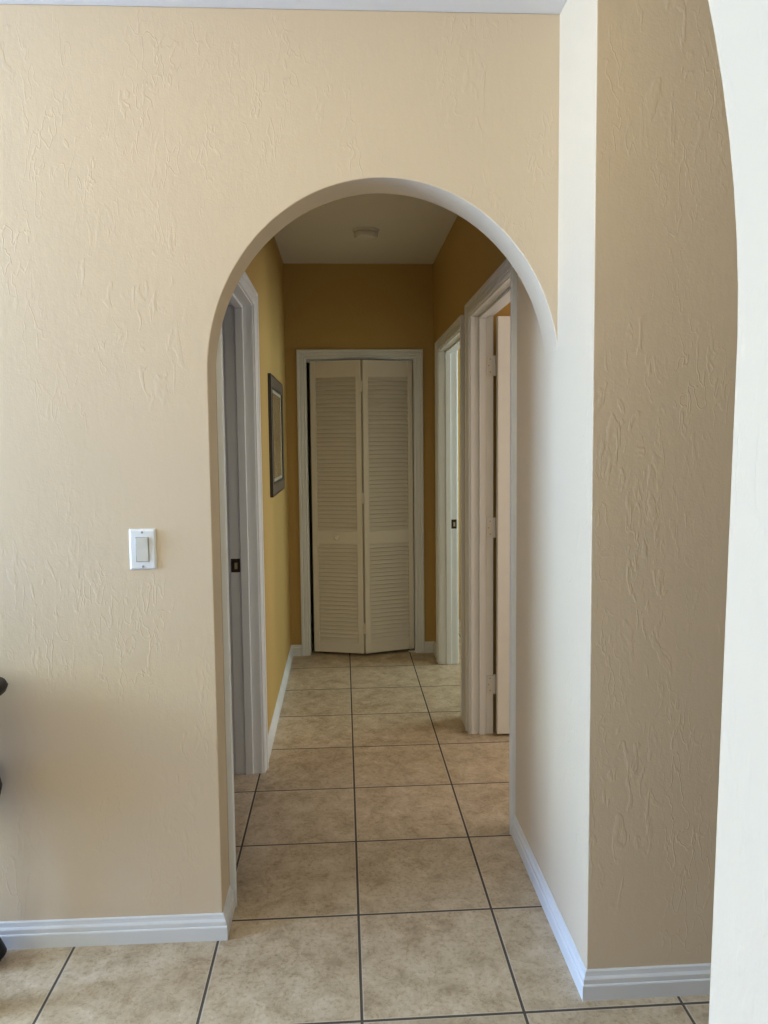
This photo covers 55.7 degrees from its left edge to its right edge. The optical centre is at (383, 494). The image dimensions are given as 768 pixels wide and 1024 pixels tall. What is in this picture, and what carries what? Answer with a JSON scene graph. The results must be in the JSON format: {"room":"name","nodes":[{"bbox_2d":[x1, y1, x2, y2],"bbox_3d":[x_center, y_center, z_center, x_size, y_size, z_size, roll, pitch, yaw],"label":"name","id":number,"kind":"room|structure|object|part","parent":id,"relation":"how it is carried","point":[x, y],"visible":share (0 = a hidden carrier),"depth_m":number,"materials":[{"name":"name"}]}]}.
{"room":"home hallway","nodes":[
{"label":"home hallway","id":0,"kind":"room"},
{"bbox_2d":[216,236,290,884],"bbox_3d":[-0.623,-0.113,3.524,0.115,2.583,2.775,-1,4,-3],"label":"wall","id":1,"kind":"structure","parent":0,"point":[265,272],"depth_m":3.79,"materials":[{"name":"paint"}]},
{"bbox_2d":[216,272,268,906],"bbox_3d":[-0.977,0.220,2.626,0.972,2.057,0.976,-1,4,-3],"label":"door","id":2,"kind":"structure","parent":1,"relation":"in","point":[237,359],"depth_m":3.06,"materials":[{"name":"white paint"}]},
{"bbox_3d":[-0.636,0.215,2.647,0.020,2.057,0.973,-1,4,-3],"label":"casing","id":3,"kind":"part","parent":2,"relation":"part of","materials":[{"name":"white paint"}]},
{"bbox_3d":[-0.628,0.300,3.079,0.038,0.058,0.003,-1,4,-3],"label":"strike plate","id":4,"kind":"part","parent":2,"relation":"part of","materials":[{"name":"brown metal"}]},
{"bbox_2d":[268,373,284,497],"bbox_3d":[-0.584,-0.318,3.969,0.016,0.617,0.705,-1,4,-3],"label":"framed picture","id":5,"kind":"object","parent":1,"relation":"attached to","point":[275,388],"visible":1,"depth_m":3.87,"materials":[{"name":"grey wood"}]},
{"bbox_2d":[273,393,281,478],"bbox_3d":[-0.582,-0.318,3.969,0.002,0.441,0.455,-1,4,-3],"label":"art print","id":6,"kind":"object","parent":5,"relation":"attached to","point":[276,396],"depth_m":3.96},
{"bbox_2d":[268,645,292,762],"bbox_3d":[-0.569,1.107,4.049,0.015,0.074,1.682,-1,4,-3],"label":"baseboard","id":7,"kind":"structure","parent":1,"relation":"attached to","point":[276,714],"depth_m":3.86,"materials":[{"name":"white paint"}]},
{"bbox_2d":[0,4,559,921],"bbox_3d":[-1.884,0.010,2.017,4.821,2.583,0.137,-1,4,-3],"label":"wall","id":8,"kind":"structure","parent":0,"point":[149,155],"depth_m":1.99,"materials":[{"name":"beige paint"}]},
{"bbox_2d":[0,885,234,949],"bbox_3d":[-2.366,1.270,2.060,3.827,0.074,0.146,-1,4,-3],"label":"baseboard","id":9,"kind":"structure","parent":8,"relation":"attached to","point":[30,934],"depth_m":2.08,"materials":[{"name":"white paint"}]},
{"bbox_2d":[129,529,156,569],"bbox_3d":[-0.668,0.152,2.011,0.073,0.114,0.015,-1,4,-3],"label":"light switch","id":10,"kind":"object","parent":8,"relation":"attached to","point":[142,542],"visible":1,"depth_m":2.01,"materials":[{"name":"plastic"}]},
{"bbox_3d":[-0.668,0.152,2.013,0.036,0.069,0.003,-1,4,-3],"label":"switch frame","id":11,"kind":"part","parent":10,"relation":"part of","materials":[{"name":"plastic"}]},
{"bbox_2d":[0,0,566,263],"bbox_3d":[-0.857,-1.266,1.065,7.000,0.080,9.200,-1,4,-3],"label":"ceiling","id":12,"kind":"structure","parent":0,"point":[412,230],"depth_m":3.71,"materials":[{"name":"paint"}]},
{"bbox_2d":[353,226,378,241],"bbox_3d":[-0.098,-1.420,3.984,0.146,0.053,0.146,-1,4,-3],"label":"smoke detector","id":13,"kind":"object","parent":12,"relation":"attached to","point":[365,233],"visible":1,"depth_m":3.94,"materials":[{"name":"plastic"}]},
{"bbox_2d":[307,363,313,625],"bbox_3d":[-0.183,-0.246,5.295,1.194,2.583,0.720,-1,4,-3],"label":"wall","id":14,"kind":"structure","parent":0,"point":[308,364],"depth_m":5.59,"materials":[{"name":"paint"}]},
{"bbox_2d":[0,619,709,1023],"bbox_3d":[-0.830,1.380,1.258,7.000,0.060,9.200,-1,4,-3],"label":"floor","id":15,"kind":"structure","parent":0,"point":[382,877],"depth_m":2.24,"materials":[{"name":"tile"}]},
{"bbox_2d":[0,677,7,960],"bbox_3d":[-1.483,0.898,1.865,1.030,0.819,0.292,-1,4,-3],"label":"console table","id":16,"kind":"object","parent":15,"relation":"on","point":[3,683],"visible":1,"depth_m":1.98,"materials":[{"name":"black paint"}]},
{"bbox_3d":[-1.095,0.904,1.979,0.110,0.784,0.110,-1,4,-3],"label":"leg","id":17,"kind":"part","parent":16,"relation":"part of","materials":[{"name":"black paint"}]},
{"bbox_2d":[283,263,434,644],"bbox_3d":[-0.155,-0.216,4.879,0.972,2.583,0.115,-1,4,-3],"label":"wall","id":18,"kind":"structure","parent":0,"point":[327,306],"depth_m":4.76,"materials":[{"name":"paint"}]},
{"bbox_2d":[296,349,424,655],"bbox_3d":[-0.150,0.061,4.866,0.828,2.032,0.183,-1,4,-3],"label":"door","id":19,"kind":"structure","parent":18,"relation":"in","point":[366,405],"depth_m":4.83,"materials":[{"name":"white paint"}]},
{"bbox_2d":[292,641,433,655],"bbox_3d":[-0.139,1.040,4.905,0.964,0.074,0.015,-1,4,-3],"label":"baseboard","id":20,"kind":"structure","parent":18,"relation":"attached to","point":[297,649],"depth_m":4.88,"materials":[{"name":"white paint"}]},
{"bbox_2d":[458,349,460,619],"bbox_3d":[-1.101,-0.266,5.693,6.800,2.583,0.100,-1,4,-3],"label":"wall","id":21,"kind":"structure","parent":0,"point":[459,349],"depth_m":5.75,"materials":[{"name":"paint"}]},
{"bbox_2d":[433,215,506,641],"bbox_3d":[0.448,-0.141,3.771,0.107,2.583,2.400,-1,4,-3],"label":"wall","id":22,"kind":"structure","parent":0,"point":[467,258],"depth_m":3.76,"materials":[{"name":"paint"}]},
{"bbox_2d":[433,641,464,725],"bbox_3d":[0.376,1.081,4.274,0.015,0.074,1.336,-1,4,-3],"label":"baseboard","id":23,"kind":"structure","parent":22,"relation":"attached to","point":[434,644],"depth_m":3.72,"materials":[{"name":"white paint"}]},
{"bbox_2d":[435,315,464,719],"bbox_3d":[0.854,0.093,4.184,0.996,2.047,1.006,-1,4,-3],"label":"door","id":24,"kind":"structure","parent":22,"relation":"in","point":[447,346],"depth_m":4.58,"materials":[{"name":"white paint"}]},
{"bbox_3d":[0.444,0.187,4.609,0.034,0.058,0.003,-1,4,-3],"label":"strike plate","id":25,"kind":"part","parent":24,"relation":"part of","materials":[{"name":"brown metal"}]},
{"bbox_3d":[0.493,0.098,4.164,0.020,2.047,1.006,-1,4,-3],"label":"casing","id":26,"kind":"part","parent":24,"relation":"part of","materials":[{"name":"white paint"}]},
{"bbox_2d":[464,259,516,834],"bbox_3d":[0.901,0.161,3.075,0.966,2.072,0.975,-1,4,-3],"label":"door","id":27,"kind":"structure","parent":22,"relation":"in","point":[480,364],"depth_m":3.44,"materials":[{"name":"white paint"}]},
{"bbox_2d":[493,303,509,725],"bbox_3d":[1.464,-0.144,3.658,1.909,2.583,0.100,-1,4,-3],"label":"wall","id":28,"kind":"structure","parent":0,"point":[505,311],"depth_m":3.56,"materials":[{"name":"paint"}]},
{"bbox_2d":[516,0,737,968],"bbox_3d":[1.491,-0.040,2.231,2.016,2.583,0.800,-1,4,-3],"label":"wall","id":29,"kind":"structure","parent":0,"point":[625,428],"depth_m":1.81,"materials":[{"name":"beige paint"}]},
{"bbox_2d":[512,816,710,1000],"bbox_3d":[1.498,1.213,2.299,2.031,0.074,0.784,-1,4,-3],"label":"baseboard","id":30,"kind":"structure","parent":29,"relation":"attached to","point":[683,979],"depth_m":1.87,"materials":[{"name":"white paint"}]},
{"bbox_2d":[708,0,767,1023],"bbox_3d":[-0.800,0.117,0.395,6.800,2.583,0.140,-1,4,-3],"label":"wall","id":31,"kind":"structure","parent":0,"point":[739,957],"depth_m":0.49,"materials":[{"name":"beige paint"}]}
]}

